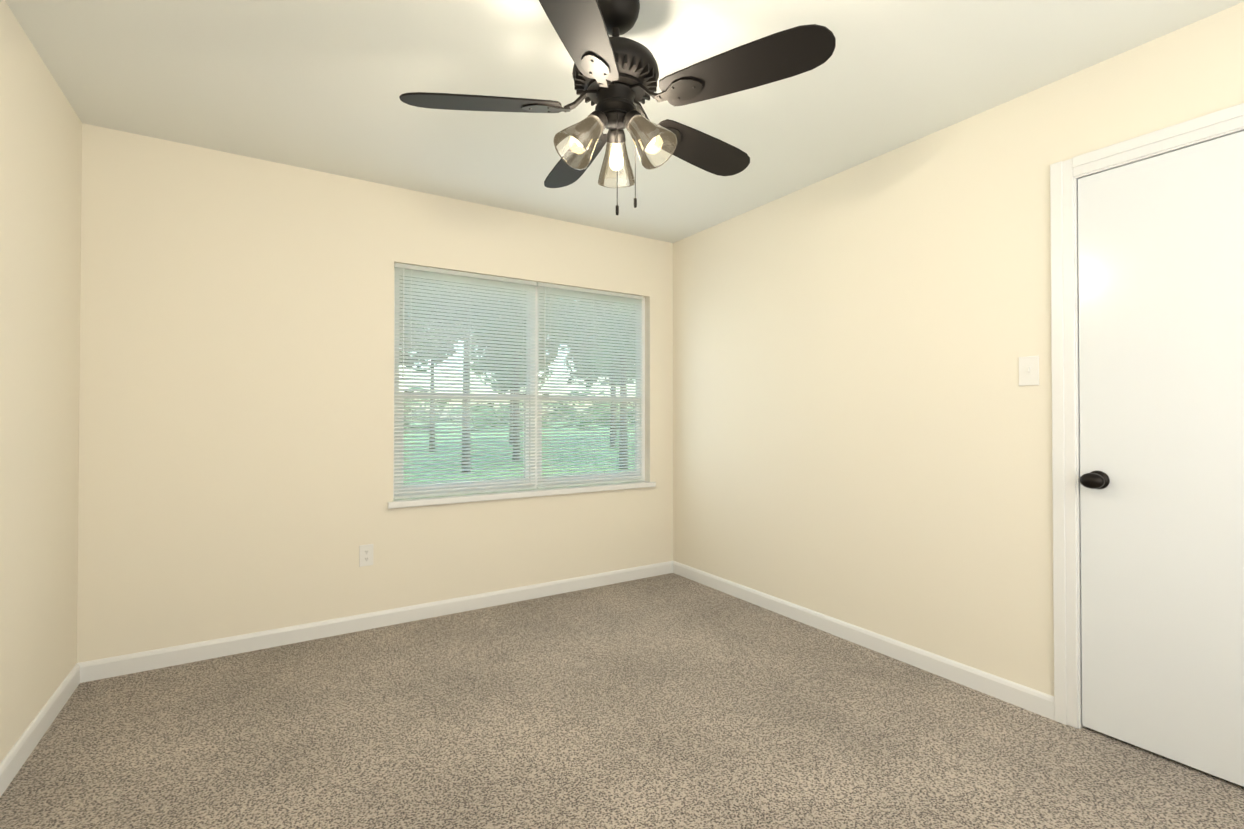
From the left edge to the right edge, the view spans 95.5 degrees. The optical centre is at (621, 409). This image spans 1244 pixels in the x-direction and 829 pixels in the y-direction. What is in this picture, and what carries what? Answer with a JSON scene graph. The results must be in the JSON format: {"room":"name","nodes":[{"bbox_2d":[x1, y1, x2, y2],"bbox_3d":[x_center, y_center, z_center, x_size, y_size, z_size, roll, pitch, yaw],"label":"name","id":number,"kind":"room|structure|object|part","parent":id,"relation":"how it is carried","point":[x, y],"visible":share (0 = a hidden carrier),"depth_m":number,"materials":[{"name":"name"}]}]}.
{"room":"empty bedroom","nodes":[
{"label":"empty bedroom","id":0,"kind":"room"},
{"bbox_2d":[0,0,81,762],"bbox_3d":[-1.362,-0.053,0.738,0.140,2.440,3.988,0,-1,-32],"label":"wall","id":1,"kind":"structure","parent":0,"point":[40,191],"depth_m":2.00,"materials":[{"name":"beige paint"}]},
{"bbox_2d":[0,663,79,796],"bbox_3d":[-1.335,1.125,0.826,0.013,0.085,3.848,0,-1,-32],"label":"baseboard","id":2,"kind":"structure","parent":1,"relation":"attached to","point":[18,754],"depth_m":1.99,"materials":[{"name":"white"}]},
{"bbox_2d":[77,123,672,662],"bbox_3d":[-1.030,-0.026,3.386,3.523,2.440,0.140,0,-1,-32],"label":"wall","id":3,"kind":"structure","parent":0,"point":[237,405],"depth_m":2.86,"materials":[{"name":"beige paint"}]},
{"bbox_2d":[359,544,372,566],"bbox_3d":[-1.387,0.791,3.066,0.070,0.115,0.007,0,-1,-32],"label":"electrical outlet plate","id":4,"kind":"object","parent":3,"relation":"attached to","point":[365,555],"visible":1,"depth_m":3.06,"materials":[{"name":"white plastic"}]},
{"bbox_2d":[78,561,672,682],"bbox_3d":[-0.990,1.151,3.309,3.243,0.085,0.013,0,-1,-32],"label":"baseboard","id":5,"kind":"structure","parent":3,"relation":"attached to","point":[103,668],"depth_m":2.98,"materials":[{"name":"white wood"}]},
{"bbox_2d":[387,268,655,508],"bbox_3d":[-0.562,-0.136,3.657,1.806,1.375,0.162,0,-1,-32],"label":"window","id":6,"kind":"structure","parent":3,"relation":"in","point":[642,402],"depth_m":3.65,"materials":[{"name":"white plastic"}]},
{"bbox_2d":[394,263,536,498],"bbox_3d":[-0.916,-0.159,3.405,0.861,1.330,0.040,0,-1,-32],"label":"window blind","id":7,"kind":"object","parent":6,"relation":"attached to","point":[444,274],"visible":0.9,"depth_m":3.39,"materials":[{"name":"white plastic"}]},
{"bbox_2d":[536,282,642,488],"bbox_3d":[-0.198,-0.154,3.858,0.822,1.330,0.040,0,-1,-32],"label":"window blind","id":8,"kind":"object","parent":6,"relation":"attached to","point":[555,289],"visible":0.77,"depth_m":3.84,"materials":[{"name":"white plastic"}]},
{"bbox_2d":[0,573,1243,828],"bbox_3d":[0.032,1.237,1.686,3.523,0.120,4.128,0,-1,-32],"label":"floor","id":9,"kind":"structure","parent":0,"point":[668,701],"depth_m":2.01,"materials":[{"name":"carpet"}]},
{"bbox_2d":[5,0,1243,242],"bbox_3d":[0.032,-1.323,1.712,3.523,0.120,4.128,0,-1,-32],"label":"ceiling","id":10,"kind":"structure","parent":0,"point":[317,84],"depth_m":2.16,"materials":[{"name":"white paint"}]},
{"bbox_2d":[399,0,835,214],"bbox_3d":[-0.011,-0.922,1.786,1.220,0.680,1.220,0,-1,-32],"label":"ceiling fan","id":11,"kind":"object","parent":10,"relation":"hanging from","point":[615,76],"visible":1,"depth_m":1.66,"materials":[{"name":"black metal"}]},
{"bbox_3d":[-0.419,-0.926,1.710,0.448,0.040,0.294,0,-1,-32],"label":"blade","id":12,"kind":"part","parent":11,"relation":"part of","materials":[{"name":"black wood"}]},
{"bbox_3d":[-0.176,-0.922,2.120,0.183,0.040,0.478,0,-1,-32],"label":"blade","id":13,"kind":"part","parent":11,"relation":"part of","materials":[{"name":"black wood"}]},
{"bbox_3d":[-0.107,-0.929,1.357,0.387,0.040,0.387,0,-1,-32],"label":"blade","id":14,"kind":"part","parent":11,"relation":"part of","materials":[{"name":"black wood"}]},
{"bbox_3d":[0.282,-0.923,2.017,0.478,0.040,0.183,0,-1,-32],"label":"blade","id":15,"kind":"part","parent":11,"relation":"part of","materials":[{"name":"black wood"}]},
{"bbox_3d":[0.326,-0.928,1.542,0.294,0.040,0.448,0,-1,-32],"label":"blade","id":16,"kind":"part","parent":11,"relation":"part of","materials":[{"name":"black wood"}]},
{"bbox_2d":[673,2,1243,695],"bbox_3d":[1.501,-0.035,2.541,0.140,2.440,3.988,0,-1,-32],"label":"wall","id":17,"kind":"structure","parent":0,"point":[861,428],"depth_m":2.65,"materials":[{"name":"beige paint"}]},
{"bbox_2d":[673,561,1053,719],"bbox_3d":[1.011,1.149,3.163,0.013,0.085,2.392,0,-1,-32],"label":"baseboard","id":18,"kind":"structure","parent":17,"relation":"attached to","point":[1026,698],"depth_m":2.70,"materials":[{"name":"white wood"}]},
{"bbox_2d":[1019,356,1038,385],"bbox_3d":[1.604,-0.153,2.231,0.016,0.115,0.070,0,-1,-32],"label":"switch plate","id":19,"kind":"object","parent":17,"relation":"attached to","point":[1028,370],"visible":1,"depth_m":2.23,"materials":[{"name":"white plastic"}]},
{"bbox_2d":[1050,103,1243,728],"bbox_3d":[1.963,0.117,1.790,0.158,2.121,0.962,0,-1,-32],"label":"door frame","id":20,"kind":"structure","parent":17,"relation":"attached to","point":[1063,174],"depth_m":2.11,"materials":[{"name":"white wood"}]},
{"bbox_2d":[1078,131,1243,786],"bbox_3d":[1.897,0.150,1.748,0.114,2.030,0.804,0,-1,-32],"label":"door","id":21,"kind":"structure","parent":17,"relation":"in","point":[1161,308],"depth_m":1.90,"materials":[{"name":"white wood"}]},
{"bbox_3d":[1.697,0.255,2.031,0.079,0.068,0.073,0,-1,-32],"label":"knob","id":22,"kind":"part","parent":21,"relation":"part of","materials":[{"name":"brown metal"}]},
{"label":"outside","id":23,"kind":"structure","parent":0,"visible":0},
{"bbox_2d":[398,422,638,499],"bbox_3d":[-30.332,2.282,65.639,140.000,0.200,136.442,0,-1,-32],"label":"lawn","id":24,"kind":"structure","parent":23,"point":[509,455],"depth_m":21.22,"materials":[{"name":"green plant"}]},
{"bbox_2d":[400,276,475,304],"bbox_3d":[-4.544,-2.507,10.134,4.749,8.237,5.550,0,-1,-32],"label":"tree","id":25,"kind":"object","parent":24,"relation":"on","point":[428,293],"depth_m":10.57,"materials":[{"name":"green plant"}]},
{"bbox_2d":[399,294,490,451],"bbox_3d":[-7.826,-2.226,23.203,6.390,7.943,5.576,0,-1,-32],"label":"tree","id":26,"kind":"object","parent":24,"relation":"on","point":[426,356],"depth_m":22.68,"materials":[{"name":"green plant"}]},
{"bbox_3d":[-7.825,-3.835,23.220,6.390,4.725,5.576,0,-1,-32],"label":"crown","id":27,"kind":"part","parent":26,"relation":"part of","materials":[{"name":"green plant"}]},
{"bbox_2d":[400,280,540,471],"bbox_3d":[-4.279,-2.340,14.854,4.878,7.999,5.228,0,-1,-32],"label":"tree","id":28,"kind":"object","parent":24,"relation":"on","point":[463,358],"depth_m":14.96,"materials":[{"name":"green plant"}]},
{"bbox_3d":[-4.279,-4.102,14.872,4.878,4.475,5.228,0,-1,-32],"label":"crown","id":29,"kind":"part","parent":28,"relation":"part of","materials":[{"name":"green plant"}]},
{"bbox_2d":[446,287,555,461],"bbox_3d":[-3.092,-2.409,18.577,5.445,8.213,6.090,0,-1,-32],"label":"tree","id":30,"kind":"object","parent":24,"relation":"on","point":[514,358],"depth_m":18.34,"materials":[{"name":"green plant"}]},
{"bbox_3d":[-3.092,-4.151,18.595,5.445,4.729,6.090,0,-1,-32],"label":"crown","id":31,"kind":"part","parent":30,"relation":"part of","materials":[{"name":"green plant"}]},
{"bbox_2d":[471,309,559,442],"bbox_3d":[-5.628,-2.667,29.401,6.676,8.950,7.468,0,-1,-32],"label":"tree","id":32,"kind":"object","parent":24,"relation":"on","point":[506,370],"depth_m":28.74,"materials":[{"name":"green plant"}]},
{"bbox_3d":[-5.627,-3.945,29.414,6.676,6.393,7.468,0,-1,-32],"label":"crown","id":33,"kind":"part","parent":32,"relation":"part of","materials":[{"name":"green plant"}]},
{"bbox_2d":[401,388,634,430],"bbox_3d":[-10.193,-0.008,55.061,99.446,4.123,10.350,0,-1,-32],"label":"hedge","id":34,"kind":"object","parent":24,"relation":"on","point":[509,413],"depth_m":54.58,"materials":[{"name":"green plant"}]},
{"bbox_2d":[539,293,634,468],"bbox_3d":[-0.225,-2.319,15.729,5.260,7.975,4.576,0,-1,-32],"label":"tree","id":35,"kind":"object","parent":24,"relation":"on","point":[601,351],"depth_m":15.20,"materials":[{"name":"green plant"}]},
{"bbox_3d":[-0.225,-3.772,15.744,5.260,5.068,4.576,0,-1,-32],"label":"crown","id":36,"kind":"part","parent":35,"relation":"part of","materials":[{"name":"green plant"}]},
{"bbox_2d":[564,352,619,439],"bbox_3d":[-0.456,-2.116,35.190,7.003,7.969,5.706,0,-1,-32],"label":"tree","id":37,"kind":"object","parent":24,"relation":"on","point":[588,380],"depth_m":34.58,"materials":[{"name":"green plant"}]},
{"bbox_3d":[-0.456,-3.405,35.203,7.003,5.391,5.706,0,-1,-32],"label":"crown","id":38,"kind":"part","parent":37,"relation":"part of","materials":[{"name":"green plant"}]},
{"bbox_2d":[551,296,634,448],"bbox_3d":[-0.765,-2.417,25.669,6.148,8.374,6.194,0,-1,-32],"label":"tree","id":39,"kind":"object","parent":24,"relation":"on","point":[605,375],"depth_m":25.37,"materials":[{"name":"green plant"}]},
{"bbox_3d":[-0.765,-3.796,25.683,6.148,5.615,6.194,0,-1,-32],"label":"crown","id":40,"kind":"part","parent":39,"relation":"part of","materials":[{"name":"green plant"}]}
]}

